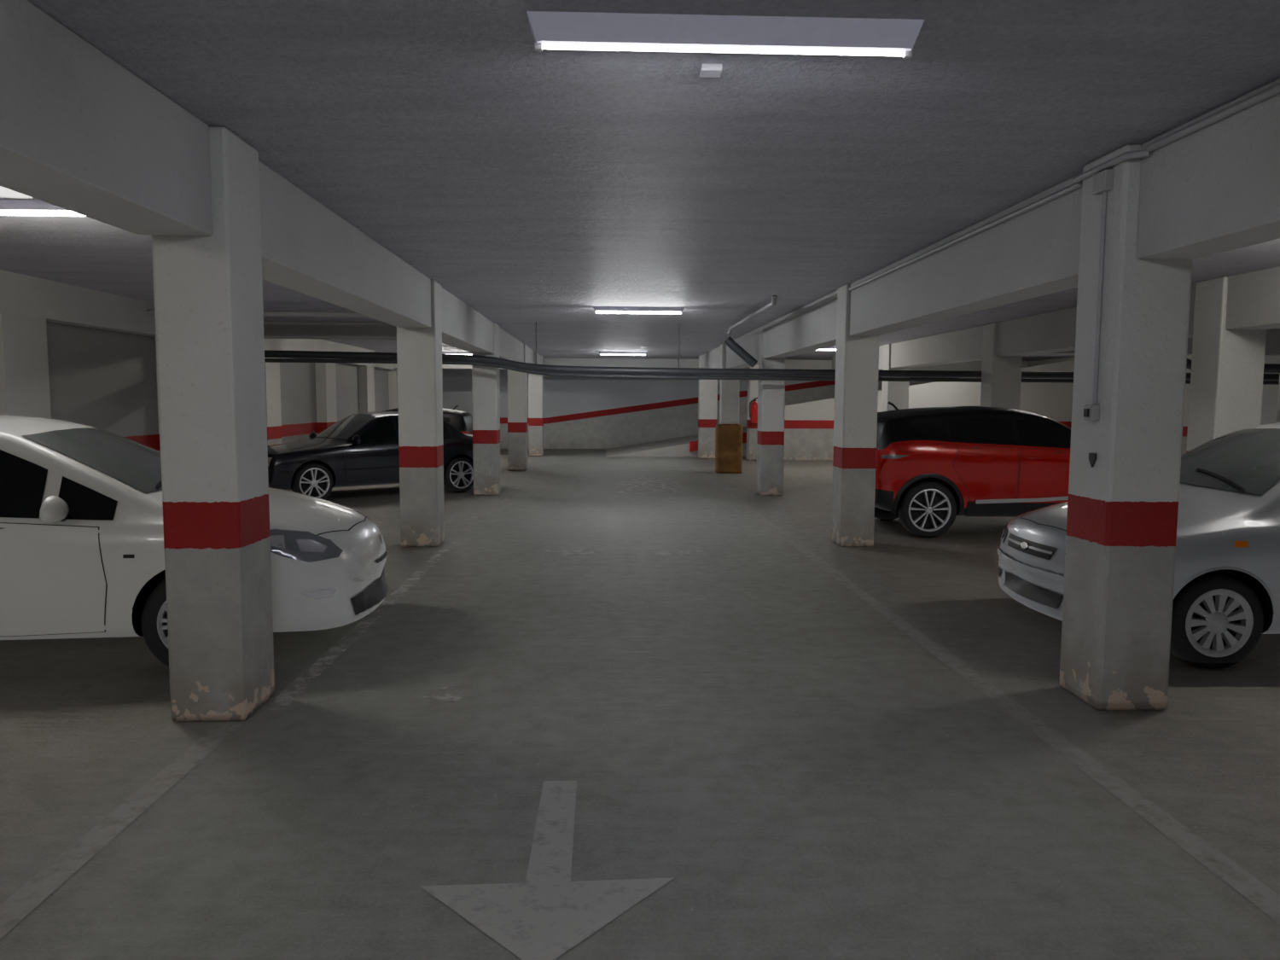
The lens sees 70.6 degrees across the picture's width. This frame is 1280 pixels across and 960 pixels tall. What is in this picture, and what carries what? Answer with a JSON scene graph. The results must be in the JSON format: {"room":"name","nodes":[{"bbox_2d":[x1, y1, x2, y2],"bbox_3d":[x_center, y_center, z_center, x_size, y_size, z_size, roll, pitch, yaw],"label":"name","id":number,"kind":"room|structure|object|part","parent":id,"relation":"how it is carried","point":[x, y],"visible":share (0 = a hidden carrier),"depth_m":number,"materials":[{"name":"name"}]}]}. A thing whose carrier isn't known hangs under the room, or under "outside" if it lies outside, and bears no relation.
{"room":"parking garage","nodes":[
{"label":"parking garage","id":0,"kind":"room"},
{"bbox_2d":[0,312,51,418],"bbox_3d":[-6.553,-0.498,9.566,0.220,2.460,0.720,0,5,-2],"label":"wall pier","id":1,"kind":"object","parent":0,"point":[24,364],"visible":0.36,"depth_m":9.46,"materials":[{"name":"paint"}]},
{"bbox_2d":[154,337,160,451],"bbox_3d":[-6.685,-0.807,13.100,0.220,2.460,0.720,0,5,-2],"label":"wall pier","id":2,"kind":"object","parent":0,"point":[154,337],"visible":0.07,"depth_m":12.70,"materials":[{"name":"paint"}]},
{"bbox_2d":[46,321,389,451],"bbox_3d":[-6.897,-0.907,11.817,0.300,2.880,36.200,0,5,-2],"label":"wall","id":3,"kind":"structure","parent":0,"point":[102,379],"depth_m":11.87,"materials":[{"name":"paint"}]},
{"bbox_2d":[0,269,397,370],"bbox_3d":[-6.631,-2.132,11.720,0.220,0.420,36.200,0,5,-2],"label":"beam","id":4,"kind":"structure","parent":3,"relation":"attached to","point":[20,294],"depth_m":10.64,"materials":[{"name":"paint"}]},
{"bbox_2d":[264,357,282,445],"bbox_3d":[-6.816,-1.111,16.584,0.220,2.460,0.720,0,5,-2],"label":"wall pier","id":5,"kind":"object","parent":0,"point":[272,369],"visible":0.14,"depth_m":16.55,"materials":[{"name":"paint"}]},
{"bbox_2d":[315,362,337,433],"bbox_3d":[-6.946,-1.416,20.068,0.220,2.460,0.720,0,5,-2],"label":"wall pier","id":6,"kind":"object","parent":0,"point":[325,372],"visible":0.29,"depth_m":19.73,"materials":[{"name":"paint"}]},
{"bbox_2d":[358,365,374,413],"bbox_3d":[-7.073,-1.712,23.453,0.220,2.460,0.720,0,5,-2],"label":"wall pier","id":7,"kind":"object","parent":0,"point":[366,374],"visible":0.36,"depth_m":23.08,"materials":[{"name":"paint"}]},
{"bbox_2d":[388,369,398,409],"bbox_3d":[-7.192,-1.991,26.639,0.220,2.460,0.720,0,5,-2],"label":"wall pier","id":8,"kind":"object","parent":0,"point":[392,375],"visible":0.29,"depth_m":26.23,"materials":[{"name":"paint"}]},
{"bbox_2d":[0,448,1279,959],"bbox_3d":[2.888,0.647,12.319,19.900,0.200,36.800,0,5,-2],"label":"floor","id":9,"kind":"structure","parent":0,"point":[736,724],"depth_m":4.02,"materials":[{"name":"concrete"}]},
{"bbox_2d":[0,722,243,938],"bbox_3d":[-1.940,1.394,2.274,0.120,0.001,4.430,0,5,-2],"label":"painted line","id":10,"kind":"object","parent":9,"relation":"on","point":[33,893],"visible":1,"depth_m":3.33,"materials":[{"name":"grey paint"}]},
{"bbox_2d":[0,414,388,666],"bbox_3d":[-3.757,0.316,5.886,4.094,1.507,2.014,0,5,-2],"label":"car","id":11,"kind":"object","parent":9,"relation":"on","point":[82,548],"visible":0.7,"depth_m":5.20,"materials":[{"name":"white paint"}]},
{"bbox_3d":[-3.679,0.556,5.057,1.320,0.669,0.060,0,5,-7],"label":"door","id":12,"kind":"part","parent":11,"relation":"part of","materials":[{"name":"white paint"}]},
{"bbox_2d":[39,495,69,523],"bbox_3d":[-3.236,0.168,5.017,0.111,0.171,0.278,0,5,-2],"label":"mirror","id":13,"kind":"object","parent":11,"relation":"on","point":[55,509],"depth_m":4.95,"materials":[{"name":"white paint"}]},
{"bbox_2d":[300,589,335,599],"bbox_3d":[-1.921,0.684,5.401,0.206,0.053,0.008,-3,6,-32],"label":"fog lamp","id":14,"kind":"object","parent":11,"relation":"attached to","point":[305,594],"depth_m":5.40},
{"bbox_2d":[316,516,366,535],"bbox_3d":[-1.951,0.292,6.073,0.207,0.048,1.248,0,5,-7],"label":"hood","id":15,"kind":"object","parent":11,"relation":"attached to","point":[354,526],"depth_m":5.75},
{"bbox_2d":[350,567,388,615],"bbox_3d":[-1.784,0.726,6.132,0.123,0.132,1.170,0,5,-7],"label":"grille","id":16,"kind":"object","parent":11,"relation":"attached to","point":[364,599],"depth_m":5.82,"materials":[{"name":"plastic"}]},
{"bbox_2d":[374,551,387,563],"bbox_3d":[-1.735,0.513,6.120,0.030,0.025,0.523,0,5,-7],"label":"grille","id":17,"kind":"object","parent":11,"relation":"attached to","point":[381,557],"depth_m":6.01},
{"bbox_2d":[151,126,274,721],"bbox_3d":[-2.148,-0.250,4.579,0.370,2.880,0.420,0,5,-2],"label":"concrete column","id":18,"kind":"structure","parent":9,"relation":"on","point":[208,289],"depth_m":4.42,"materials":[{"name":"paint"}]},
{"bbox_2d":[267,541,456,710],"bbox_3d":[-1.998,0.943,7.441,0.110,0.001,5.600,0,5,-2],"label":"painted line","id":19,"kind":"object","parent":9,"relation":"on","point":[282,699],"visible":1,"depth_m":5.64,"materials":[{"name":"grey paint"}]},
{"bbox_2d":[267,411,473,499],"bbox_3d":[-4.648,-0.466,15.425,1.936,1.398,4.111,5,7,45],"label":"car","id":20,"kind":"object","parent":9,"relation":"on","point":[359,449],"visible":0.64,"depth_m":14.55,"materials":[{"name":"black paint"}]},
{"bbox_3d":[-5.366,-0.116,13.667,0.124,0.040,0.003,-2,6,-29],"label":"moulding","id":21,"kind":"part","parent":20,"relation":"part of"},
{"bbox_2d":[308,431,316,439],"bbox_3d":[-5.616,-0.748,15.596,0.212,0.171,0.226,0,5,-2],"label":"mirror","id":22,"kind":"object","parent":20,"relation":"on","point":[312,434],"depth_m":15.54,"materials":[{"name":"black paint"}]},
{"bbox_2d":[351,434,360,444],"bbox_3d":[-4.509,-0.635,14.377,0.197,0.171,0.235,0,5,-2],"label":"mirror","id":23,"kind":"object","parent":20,"relation":"on","point":[356,439],"depth_m":14.30,"materials":[{"name":"black paint"}]},
{"bbox_3d":[-4.048,-0.208,14.804,1.700,0.030,0.003,-4,7,-42],"label":"moulding","id":24,"kind":"part","parent":20,"relation":"part of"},
{"bbox_3d":[-4.299,-0.282,14.590,0.950,0.583,0.039,-4,7,-42],"label":"door","id":25,"kind":"part","parent":20,"relation":"part of","materials":[{"name":"black paint"}]},
{"bbox_2d":[316,405,472,435],"bbox_3d":[-5.162,-0.826,18.940,3.451,1.499,1.909,0,5,1],"label":"car","id":26,"kind":"object","parent":9,"relation":"on","point":[462,421],"visible":0.05,"depth_m":18.38,"materials":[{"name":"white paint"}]},
{"bbox_2d":[396,279,444,546],"bbox_3d":[-2.409,-0.721,9.952,0.410,2.880,0.420,0,5,-2],"label":"concrete column","id":27,"kind":"structure","parent":9,"relation":"on","point":[419,350],"depth_m":9.78,"materials":[{"name":"paint"}]},
{"bbox_2d":[422,683,477,703],"bbox_3d":[-1.034,1.165,4.955,0.290,0.001,0.340,0,5,-2],"label":"painted patch","id":28,"kind":"object","parent":9,"relation":"on","point":[448,696],"visible":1,"depth_m":4.89,"materials":[{"name":"grey paint"}]},
{"bbox_2d":[471,323,500,494],"bbox_3d":[-2.612,-1.195,15.378,0.410,2.880,0.420,0,5,-2],"label":"concrete column","id":29,"kind":"structure","parent":9,"relation":"on","point":[485,379],"depth_m":15.21,"materials":[{"name":"paint"}]},
{"bbox_2d":[452,460,542,539],"bbox_3d":[-2.368,0.090,17.197,0.100,0.001,13.600,0,5,-2],"label":"painted line","id":30,"kind":"object","parent":9,"relation":"on","point":[480,517],"visible":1,"depth_m":13.55,"materials":[{"name":"grey paint"}]},
{"bbox_2d":[507,343,527,470],"bbox_3d":[-2.815,-1.669,20.803,0.410,2.880,0.420,0,5,-2],"label":"concrete column","id":31,"kind":"structure","parent":9,"relation":"on","point":[517,381],"depth_m":20.63,"materials":[{"name":"paint"}]},
{"bbox_2d":[528,355,543,455],"bbox_3d":[-3.018,-2.144,26.229,0.410,2.880,0.420,0,5,-2],"label":"concrete column","id":32,"kind":"structure","parent":9,"relation":"on","point":[535,381],"depth_m":26.05,"materials":[{"name":"paint"}]},
{"bbox_2d":[420,780,674,959],"bbox_3d":[-0.310,1.324,3.178,0.845,0.001,1.280,0,5,-2],"label":"painted arrow","id":33,"kind":"object","parent":9,"relation":"on","point":[544,916],"visible":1,"depth_m":2.92,"materials":[{"name":"grey paint"}]},
{"bbox_2d":[544,549,604,555],"bbox_3d":[-0.696,0.765,9.559,0.630,0.001,0.350,0,5,-2],"label":"painted patch","id":34,"kind":"object","parent":9,"relation":"on","point":[563,553],"visible":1,"depth_m":9.55,"materials":[{"name":"grey paint"}]},
{"bbox_2d":[613,476,680,492],"bbox_3d":[0.109,0.056,17.739,1.250,0.001,3.700,0,5,-2],"label":"painted arrow","id":35,"kind":"object","parent":9,"relation":"on","point":[645,483],"visible":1,"depth_m":17.10,"materials":[{"name":"grey paint"}]},
{"bbox_2d":[605,426,746,457],"bbox_3d":[5.423,-1.882,28.215,12.950,2.100,4.200,0,5,-2],"label":"ramp","id":36,"kind":"object","parent":9,"relation":"on","point":[677,447],"visible":0.18,"depth_m":26.13,"materials":[{"name":"concrete"}]},
{"bbox_2d":[689,432,746,451],"bbox_3d":[2.477,-1.133,26.011,2.100,0.640,0.100,0,5,-2],"label":"kerb","id":37,"kind":"object","parent":36,"relation":"attached to","point":[693,445],"visible":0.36,"depth_m":25.95,"materials":[{"name":"red paint"}]},
{"bbox_2d":[698,354,717,458],"bbox_3d":[1.916,-2.057,25.532,0.500,2.880,0.450,0,5,-2],"label":"concrete column","id":38,"kind":"structure","parent":9,"relation":"on","point":[707,396],"depth_m":25.34,"materials":[{"name":"paint"}]},
{"bbox_2d":[719,343,739,424],"bbox_3d":[2.006,-1.604,20.337,0.390,2.880,0.420,0,5,-2],"label":"concrete column","id":39,"kind":"structure","parent":9,"relation":"on","point":[729,389],"depth_m":20.12,"materials":[{"name":"paint"}]},
{"bbox_2d":[715,424,742,473],"bbox_3d":[2.001,-0.707,20.415,0.570,1.080,0.570,0,5,-2],"label":"padding","id":40,"kind":"object","parent":39,"relation":"attached to","point":[728,438],"visible":0.97,"depth_m":20.14,"materials":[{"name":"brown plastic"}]},
{"bbox_2d":[746,364,758,459],"bbox_3d":[3.232,-1.992,24.859,0.520,2.880,0.400,0,5,-2],"label":"concrete column","id":41,"kind":"structure","parent":9,"relation":"on","point":[753,385],"depth_m":24.72,"materials":[{"name":"paint"}]},
{"bbox_2d":[749,397,757,423],"bbox_3d":[3.103,-1.901,24.545,0.202,0.713,0.208,5,7,41],"label":"fire extinguisher","id":42,"kind":"object","parent":41,"relation":"attached to","point":[753,415],"visible":0.96,"depth_m":24.48,"materials":[{"name":"metal"}]},
{"bbox_2d":[756,325,785,495],"bbox_3d":[2.246,-1.181,15.511,0.390,2.880,0.420,0,5,-2],"label":"concrete column","id":43,"kind":"structure","parent":9,"relation":"on","point":[770,393],"depth_m":15.35,"materials":[{"name":"paint"}]},
{"bbox_2d":[831,283,879,546],"bbox_3d":[2.412,-0.711,10.133,0.380,2.880,0.420,0,5,-2],"label":"concrete column","id":44,"kind":"structure","parent":9,"relation":"on","point":[857,357],"depth_m":9.97,"materials":[{"name":"paint"}]},
{"bbox_2d":[881,343,909,411],"bbox_3d":[5.689,-1.572,20.191,0.480,2.880,0.450,0,5,-2],"label":"concrete column","id":45,"kind":"structure","parent":9,"relation":"on","point":[897,392],"depth_m":19.94,"materials":[{"name":"paint"}]},
{"bbox_2d":[783,360,1074,460],"bbox_3d":[7.746,-1.939,24.982,8.450,2.800,0.200,0,5,-2],"label":"wall","id":46,"kind":"structure","parent":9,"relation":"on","point":[808,426],"depth_m":24.87,"materials":[{"name":"paint"}]},
{"bbox_2d":[874,401,1070,537],"bbox_3d":[4.736,-0.189,11.584,4.107,1.612,2.011,0,5,1],"label":"car","id":47,"kind":"object","parent":9,"relation":"on","point":[934,466],"visible":0.6,"depth_m":10.71,"materials":[{"name":"red paint"}]},
{"bbox_2d":[876,448,919,462],"bbox_3d":[3.025,-0.292,10.759,0.505,0.160,0.339,0,5,-2],"label":"tail light","id":48,"kind":"object","parent":47,"relation":"attached to","point":[882,455],"depth_m":10.62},
{"bbox_3d":[3.418,0.172,10.730,0.854,0.513,0.144,0,5,1],"label":"wheel arch trim","id":49,"kind":"part","parent":47,"relation":"part of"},
{"bbox_3d":[3.905,-0.295,10.617,0.197,0.024,0.041,0,5,-2],"label":"door handle","id":50,"kind":"part","parent":47,"relation":"part of","materials":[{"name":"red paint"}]},
{"bbox_3d":[4.063,-0.851,10.986,1.506,0.067,0.036,0,5,-2],"label":"roof rail","id":51,"kind":"part","parent":47,"relation":"part of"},
{"bbox_3d":[4.072,-0.058,10.679,0.781,0.703,0.039,0,5,-4],"label":"door","id":52,"kind":"part","parent":47,"relation":"part of","materials":[{"name":"red paint"}]},
{"bbox_3d":[4.643,-0.255,10.659,0.197,0.024,0.041,0,5,-2],"label":"door handle","id":53,"kind":"part","parent":47,"relation":"part of","materials":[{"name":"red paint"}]},
{"bbox_3d":[5.006,-0.042,10.718,1.030,0.673,0.037,0,5,-1],"label":"door","id":54,"kind":"part","parent":47,"relation":"part of","materials":[{"name":"red paint"}]},
{"bbox_2d":[685,461,1279,924],"bbox_3d":[1.683,0.550,12.165,0.120,0.001,24.000,0,5,-2],"label":"painted line","id":55,"kind":"object","parent":9,"relation":"on","point":[1259,894],"visible":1,"depth_m":4.04,"materials":[{"name":"grey paint"}]},
{"bbox_2d":[980,322,1022,410],"bbox_3d":[5.890,-1.101,14.815,0.480,2.880,0.450,0,5,-2],"label":"concrete column","id":56,"kind":"structure","parent":9,"relation":"on","point":[1001,375],"depth_m":14.56,"materials":[{"name":"paint"}]},
{"bbox_2d":[1059,144,1192,709],"bbox_3d":[2.574,-0.245,4.806,0.375,2.880,0.420,0,5,-2],"label":"concrete column","id":57,"kind":"structure","parent":9,"relation":"on","point":[1123,509],"depth_m":4.65,"materials":[{"name":"paint"}]},
{"bbox_2d":[848,149,1149,290],"bbox_3d":[2.326,-1.818,7.053,0.109,0.035,5.414,0,5,-2],"label":"cable conduit","id":58,"kind":"object","parent":57,"relation":"attached to","point":[1078,180],"visible":0.95,"depth_m":5.55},
{"bbox_2d":[1083,404,1099,420],"bbox_3d":[2.362,-0.353,4.739,0.057,0.085,0.080,0,5,-2],"label":"switch box","id":59,"kind":"object","parent":57,"relation":"attached to","point":[1091,412],"visible":1,"depth_m":4.70,"materials":[{"name":"grey plastic"}]},
{"bbox_2d":[1088,453,1096,467],"bbox_3d":[2.383,-0.104,4.761,0.014,0.075,0.060,0,5,-2],"label":"plate","id":60,"kind":"object","parent":57,"relation":"attached to","point":[1092,456],"visible":1,"depth_m":4.75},
{"bbox_2d":[1092,192,1107,403],"bbox_3d":[2.383,-0.939,4.688,0.022,1.080,0.021,0,5,-2],"label":"cable conduit","id":61,"kind":"object","parent":57,"relation":"attached to","point":[1104,194],"visible":1,"depth_m":4.68,"materials":[{"name":"plastic"}]},
{"bbox_2d":[1092,169,1113,194],"bbox_3d":[2.373,-1.526,4.636,0.046,0.100,0.120,0,5,-2],"label":"junction box","id":62,"kind":"object","parent":57,"relation":"attached to","point":[1102,181],"visible":1,"depth_m":4.60,"materials":[{"name":"grey plastic"}]},
{"bbox_2d":[997,421,1279,669],"bbox_3d":[4.593,0.329,6.186,3.976,1.518,2.003,1,5,3],"label":"car","id":63,"kind":"object","parent":9,"relation":"on","point":[1226,588],"visible":0.63,"depth_m":5.50,"materials":[{"name":"silver metal"}]},
{"bbox_2d":[1020,541,1027,548],"bbox_3d":[2.617,0.446,6.164,0.013,0.047,0.101,0,5,-2],"label":"emblem","id":64,"kind":"object","parent":63,"relation":"attached to","point":[1023,544],"depth_m":6.17,"materials":[{"name":"silver metal"}]},
{"bbox_3d":[2.686,0.591,6.179,0.160,0.050,1.418,0,5,-2],"label":"bumper moulding","id":65,"kind":"part","parent":63,"relation":"part of","materials":[{"name":"silver metal"}]},
{"bbox_2d":[1007,532,1056,559],"bbox_3d":[2.644,0.451,6.165,0.053,0.087,0.682,0,5,-2],"label":"grille","id":66,"kind":"object","parent":63,"relation":"attached to","point":[1023,544],"depth_m":6.09,"materials":[{"name":"metal"}]},
{"bbox_2d":[1004,570,1062,608],"bbox_3d":[2.649,0.747,6.191,0.063,0.099,0.841,0,5,-2],"label":"grille","id":67,"kind":"object","parent":63,"relation":"attached to","point":[1038,594],"depth_m":6.09,"materials":[{"name":"plastic"}]},
{"bbox_2d":[1019,511,1066,531],"bbox_3d":[2.829,0.295,6.159,0.247,0.026,1.246,0,5,-2],"label":"hood","id":68,"kind":"object","parent":63,"relation":"attached to","point":[1038,520],"depth_m":6.17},
{"bbox_2d":[1186,276,1266,452],"bbox_3d":[6.091,-0.631,9.439,0.480,2.880,0.450,0,5,-2],"label":"concrete column","id":69,"kind":"structure","parent":9,"relation":"on","point":[1227,374],"depth_m":9.21,"materials":[{"name":"paint"}]},
{"bbox_2d":[1276,372,1279,422],"bbox_3d":[9.639,-0.938,13.162,0.450,2.880,0.450,0,5,-2],"label":"concrete column","id":70,"kind":"structure","parent":9,"relation":"on","point":[1278,397],"depth_m":13.32,"materials":[{"name":"paint"}]},
{"bbox_2d":[0,0,1279,361],"bbox_3d":[2.904,-2.447,12.049,19.900,0.250,36.800,0,5,-2],"label":"ceiling","id":71,"kind":"structure","parent":0,"point":[547,188],"depth_m":4.36,"materials":[{"name":"paint"}]},
{"bbox_2d":[0,198,85,216],"bbox_3d":[-4.172,-1.776,5.917,1.250,0.094,0.120,0,5,-2],"label":"ceiling lamp","id":72,"kind":"object","parent":71,"relation":"attached to","point":[9,207],"visible":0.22,"depth_m":5.89,"materials":[{"name":"plastic"}]},
{"bbox_2d":[0,0,212,235],"bbox_3d":[-2.007,-0.958,-0.937,0.355,0.510,10.450,0,5,-2],"label":"ceiling beam","id":73,"kind":"structure","parent":71,"relation":"attached to","point":[81,133],"depth_m":3.33,"materials":[{"name":"paint"}]},
{"bbox_2d":[263,321,396,339],"bbox_3d":[-4.730,-2.508,15.224,3.840,0.260,0.300,0,5,-2],"label":"ceiling beam","id":74,"kind":"structure","parent":71,"relation":"attached to","point":[271,329],"depth_m":15.06,"materials":[{"name":"paint"}]},
{"bbox_2d":[258,160,431,327],"bbox_3d":[-2.310,-1.666,7.161,0.355,0.510,4.980,0,5,-2],"label":"ceiling beam","id":75,"kind":"structure","parent":71,"relation":"attached to","point":[307,248],"depth_m":6.24,"materials":[{"name":"paint"}]},
{"bbox_2d":[393,363,506,369],"bbox_3d":[-5.137,-3.397,26.080,3.840,0.380,0.300,0,5,-2],"label":"ceiling beam","id":76,"kind":"structure","parent":71,"relation":"attached to","point":[395,365],"depth_m":25.93,"materials":[{"name":"paint"}]},
{"bbox_2d":[442,351,471,354],"bbox_3d":[-4.800,-3.360,24.037,1.250,0.094,0.120,0,5,-2],"label":"ceiling lamp","id":77,"kind":"object","parent":71,"relation":"attached to","point":[443,352],"visible":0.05,"depth_m":23.99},
{"bbox_2d":[441,286,494,354],"bbox_3d":[-2.512,-2.138,12.562,0.355,0.510,5.030,0,5,-2],"label":"ceiling beam","id":78,"kind":"structure","parent":71,"relation":"attached to","point":[463,328],"depth_m":12.14,"materials":[{"name":"paint"}]},
{"bbox_2d":[146,308,369,317],"bbox_3d":[-4.603,-2.223,12.089,3.860,0.078,0.080,0,5,-2],"label":"pipe","id":79,"kind":"object","parent":78,"relation":"attached to","point":[150,312],"visible":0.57,"depth_m":12.07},
{"bbox_2d":[263,316,372,318],"bbox_3d":[-4.629,-2.334,12.782,3.860,0.078,0.080,0,5,-2],"label":"pipe","id":80,"kind":"object","parent":78,"relation":"attached to","point":[264,317],"visible":0.04,"depth_m":12.76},
{"bbox_2d":[499,326,523,362],"bbox_3d":[-2.715,-2.613,17.987,0.355,0.510,5.030,0,5,-2],"label":"ceiling beam","id":81,"kind":"structure","parent":71,"relation":"attached to","point":[510,348],"depth_m":17.52,"materials":[{"name":"paint"}]},
{"bbox_2d":[526,346,541,373],"bbox_3d":[-2.918,-3.087,23.413,0.355,0.510,5.030,0,5,-2],"label":"ceiling beam","id":82,"kind":"structure","parent":71,"relation":"attached to","point":[531,353],"depth_m":23.02,"materials":[{"name":"paint"}]},
{"bbox_2d":[535,321,536,363],"bbox_3d":[-1.705,-2.234,14.859,0.016,0.710,0.016,0,5,-2],"label":"rod","id":83,"kind":"object","parent":71,"relation":"hanging from","point":[536,322],"visible":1,"depth_m":14.85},
{"bbox_2d":[264,349,1279,380],"bbox_3d":[2.900,-1.901,15.060,19.081,0.397,0.120,0,5,-2],"label":"pipe","id":84,"kind":"object","parent":83,"relation":"hanging from","point":[268,353],"visible":0.72,"depth_m":14.93,"materials":[{"name":"metal"}]},
{"bbox_2d":[599,351,646,355],"bbox_3d":[-0.441,-3.300,23.602,1.250,0.094,0.120,0,5,-2],"label":"ceiling lamp","id":85,"kind":"object","parent":71,"relation":"attached to","point":[601,352],"visible":1,"depth_m":23.56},
{"bbox_2d":[593,306,684,314],"bbox_3d":[-0.020,-2.316,12.353,1.250,0.094,0.120,0,5,-2],"label":"ceiling lamp","id":86,"kind":"object","parent":71,"relation":"attached to","point":[632,310],"visible":1,"depth_m":12.32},
{"bbox_2d":[678,323,679,367],"bbox_3d":[0.643,-2.220,14.948,0.016,0.730,0.016,0,5,-2],"label":"rod","id":87,"kind":"object","parent":71,"relation":"hanging from","point":[678,323],"visible":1,"depth_m":14.94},
{"bbox_2d":[701,346,720,368],"bbox_3d":[1.940,-2.986,22.825,0.300,0.560,4.780,0,5,-2],"label":"ceiling beam","id":88,"kind":"structure","parent":71,"relation":"attached to","point":[711,359],"depth_m":22.57,"materials":[{"name":"paint"}]},
{"bbox_2d":[699,64,722,77],"bbox_3d":[0.273,-1.575,3.479,0.080,0.025,0.080,0,5,-2],"label":"junction box","id":89,"kind":"object","parent":71,"relation":"attached to","point":[706,70],"visible":1,"depth_m":3.45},
{"bbox_2d":[526,11,924,58],"bbox_3d":[0.288,-1.501,3.074,1.330,0.100,0.120,0,5,-2],"label":"ceiling lamp","id":90,"kind":"object","parent":71,"relation":"attached to","point":[579,31],"visible":1,"depth_m":3.03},
{"bbox_2d":[725,327,759,368],"bbox_3d":[2.127,-2.548,17.823,0.300,0.560,4.430,0,5,-2],"label":"ceiling beam","id":91,"kind":"structure","parent":71,"relation":"attached to","point":[749,341],"depth_m":17.39,"materials":[{"name":"paint"}]},
{"bbox_2d":[727,295,776,334],"bbox_3d":[1.538,-2.311,12.880,0.084,0.205,3.980,0,5,-2],"label":"pipe","id":92,"kind":"object","parent":71,"relation":"attached to","point":[774,297],"visible":1,"depth_m":12.23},
{"bbox_2d":[724,336,757,367],"bbox_3d":[1.659,-2.106,14.875,0.562,0.511,0.140,0,5,-2],"label":"pipe","id":93,"kind":"object","parent":92,"relation":"attached to","point":[737,349],"visible":1,"depth_m":14.82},
{"bbox_2d":[544,358,1028,371],"bbox_3d":[4.524,-3.495,27.789,14.845,0.380,0.400,0,5,-2],"label":"ceiling beam","id":94,"kind":"structure","parent":71,"relation":"attached to","point":[641,363],"depth_m":27.46,"materials":[{"name":"paint"}]},
{"bbox_2d":[763,290,837,359],"bbox_3d":[2.318,-2.102,12.720,0.300,0.560,4.980,0,5,-2],"label":"ceiling beam","id":95,"kind":"structure","parent":71,"relation":"attached to","point":[814,328],"depth_m":12.23,"materials":[{"name":"paint"}]},
{"bbox_2d":[762,293,837,330],"bbox_3d":[2.151,-2.310,12.686,0.036,0.035,4.900,0,5,-2],"label":"cable conduit","id":96,"kind":"object","parent":95,"relation":"attached to","point":[834,295],"visible":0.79,"depth_m":12.00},
{"bbox_2d":[818,346,836,350],"bbox_3d":[4.174,-3.038,20.885,1.250,0.094,0.120,0,5,-2],"label":"ceiling lamp","id":97,"kind":"object","parent":71,"relation":"attached to","point":[831,348],"visible":0.09,"depth_m":20.88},
{"bbox_2d":[832,345,883,370],"bbox_3d":[5.598,-2.969,22.677,0.400,0.530,4.750,0,5,-2],"label":"ceiling beam","id":98,"kind":"structure","parent":71,"relation":"attached to","point":[881,347],"depth_m":20.62,"materials":[{"name":"paint"}]},
{"bbox_2d":[890,325,983,368],"bbox_3d":[5.795,-2.507,17.401,0.400,0.530,4.950,0,5,-2],"label":"ceiling beam","id":99,"kind":"structure","parent":71,"relation":"attached to","point":[962,346],"depth_m":16.93,"materials":[{"name":"paint"}]},
{"bbox_2d":[849,172,1082,336],"bbox_3d":[2.518,-1.634,7.370,0.300,0.560,4.930,0,5,-2],"label":"ceiling beam","id":100,"kind":"structure","parent":71,"relation":"attached to","point":[1034,253],"depth_m":6.39,"materials":[{"name":"paint"}]},
{"bbox_2d":[995,282,1196,355],"bbox_3d":[5.997,-2.037,12.025,0.400,0.530,4.950,0,5,-2],"label":"ceiling beam","id":101,"kind":"structure","parent":71,"relation":"attached to","point":[1055,331],"depth_m":13.00,"materials":[{"name":"paint"}]},
{"bbox_2d":[1041,328,1279,355],"bbox_3d":[9.284,-2.290,14.838,6.300,0.480,0.350,0,5,-2],"label":"ceiling beam","id":102,"kind":"structure","parent":71,"relation":"attached to","point":[1272,341],"depth_m":14.70,"materials":[{"name":"paint"}]},
{"bbox_2d":[1136,78,1279,259],"bbox_3d":[2.821,-0.925,-0.729,0.300,0.560,10.500,0,5,-2],"label":"ceiling beam","id":103,"kind":"structure","parent":71,"relation":"attached to","point":[1214,189],"depth_m":3.95,"materials":[{"name":"paint"}]},
{"bbox_2d":[1146,82,1279,151],"bbox_3d":[2.656,-1.151,-0.800,0.036,0.035,10.390,0,5,-2],"label":"cable conduit","id":104,"kind":"object","parent":103,"relation":"attached to","point":[1274,90],"visible":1,"depth_m":3.87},
{"bbox_2d":[1186,358,1279,372],"bbox_3d":[9.685,-1.817,11.856,5.760,0.880,0.117,0,5,-2],"label":"pipe","id":105,"kind":"object","parent":71,"relation":"hanging from","point":[1268,368],"visible":0.09,"depth_m":11.78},
{"bbox_2d":[1225,266,1279,329],"bbox_3d":[6.385,-1.129,1.647,0.400,0.530,15.000,0,5,-2],"label":"ceiling beam","id":106,"kind":"structure","parent":71,"relation":"attached to","point":[1253,297],"depth_m":8.73,"materials":[{"name":"paint"}]},
{"bbox_2d":[442,368,936,448],"bbox_3d":[2.216,-2.477,30.353,19.300,2.880,0.300,0,5,-2],"label":"wall","id":107,"kind":"structure","parent":0,"point":[579,412],"depth_m":30.11,"materials":[{"name":"paint"}]},
{"bbox_2d":[1027,355,1279,454],"bbox_3d":[12.689,-0.868,12.553,0.300,2.880,36.200,0,5,-2],"label":"wall","id":108,"kind":"structure","parent":0,"point":[1270,394],"depth_m":17.88,"materials":[{"name":"paint"}]},
{"bbox_2d":[264,358,1279,384],"bbox_3d":[2.906,-1.775,14.881,19.080,0.324,0.066,0,5,-2],"label":"pipe","id":109,"kind":"object","parent":108,"relation":"attached to","point":[266,360],"visible":0.82,"depth_m":14.77,"materials":[{"name":"metal"}]}
]}

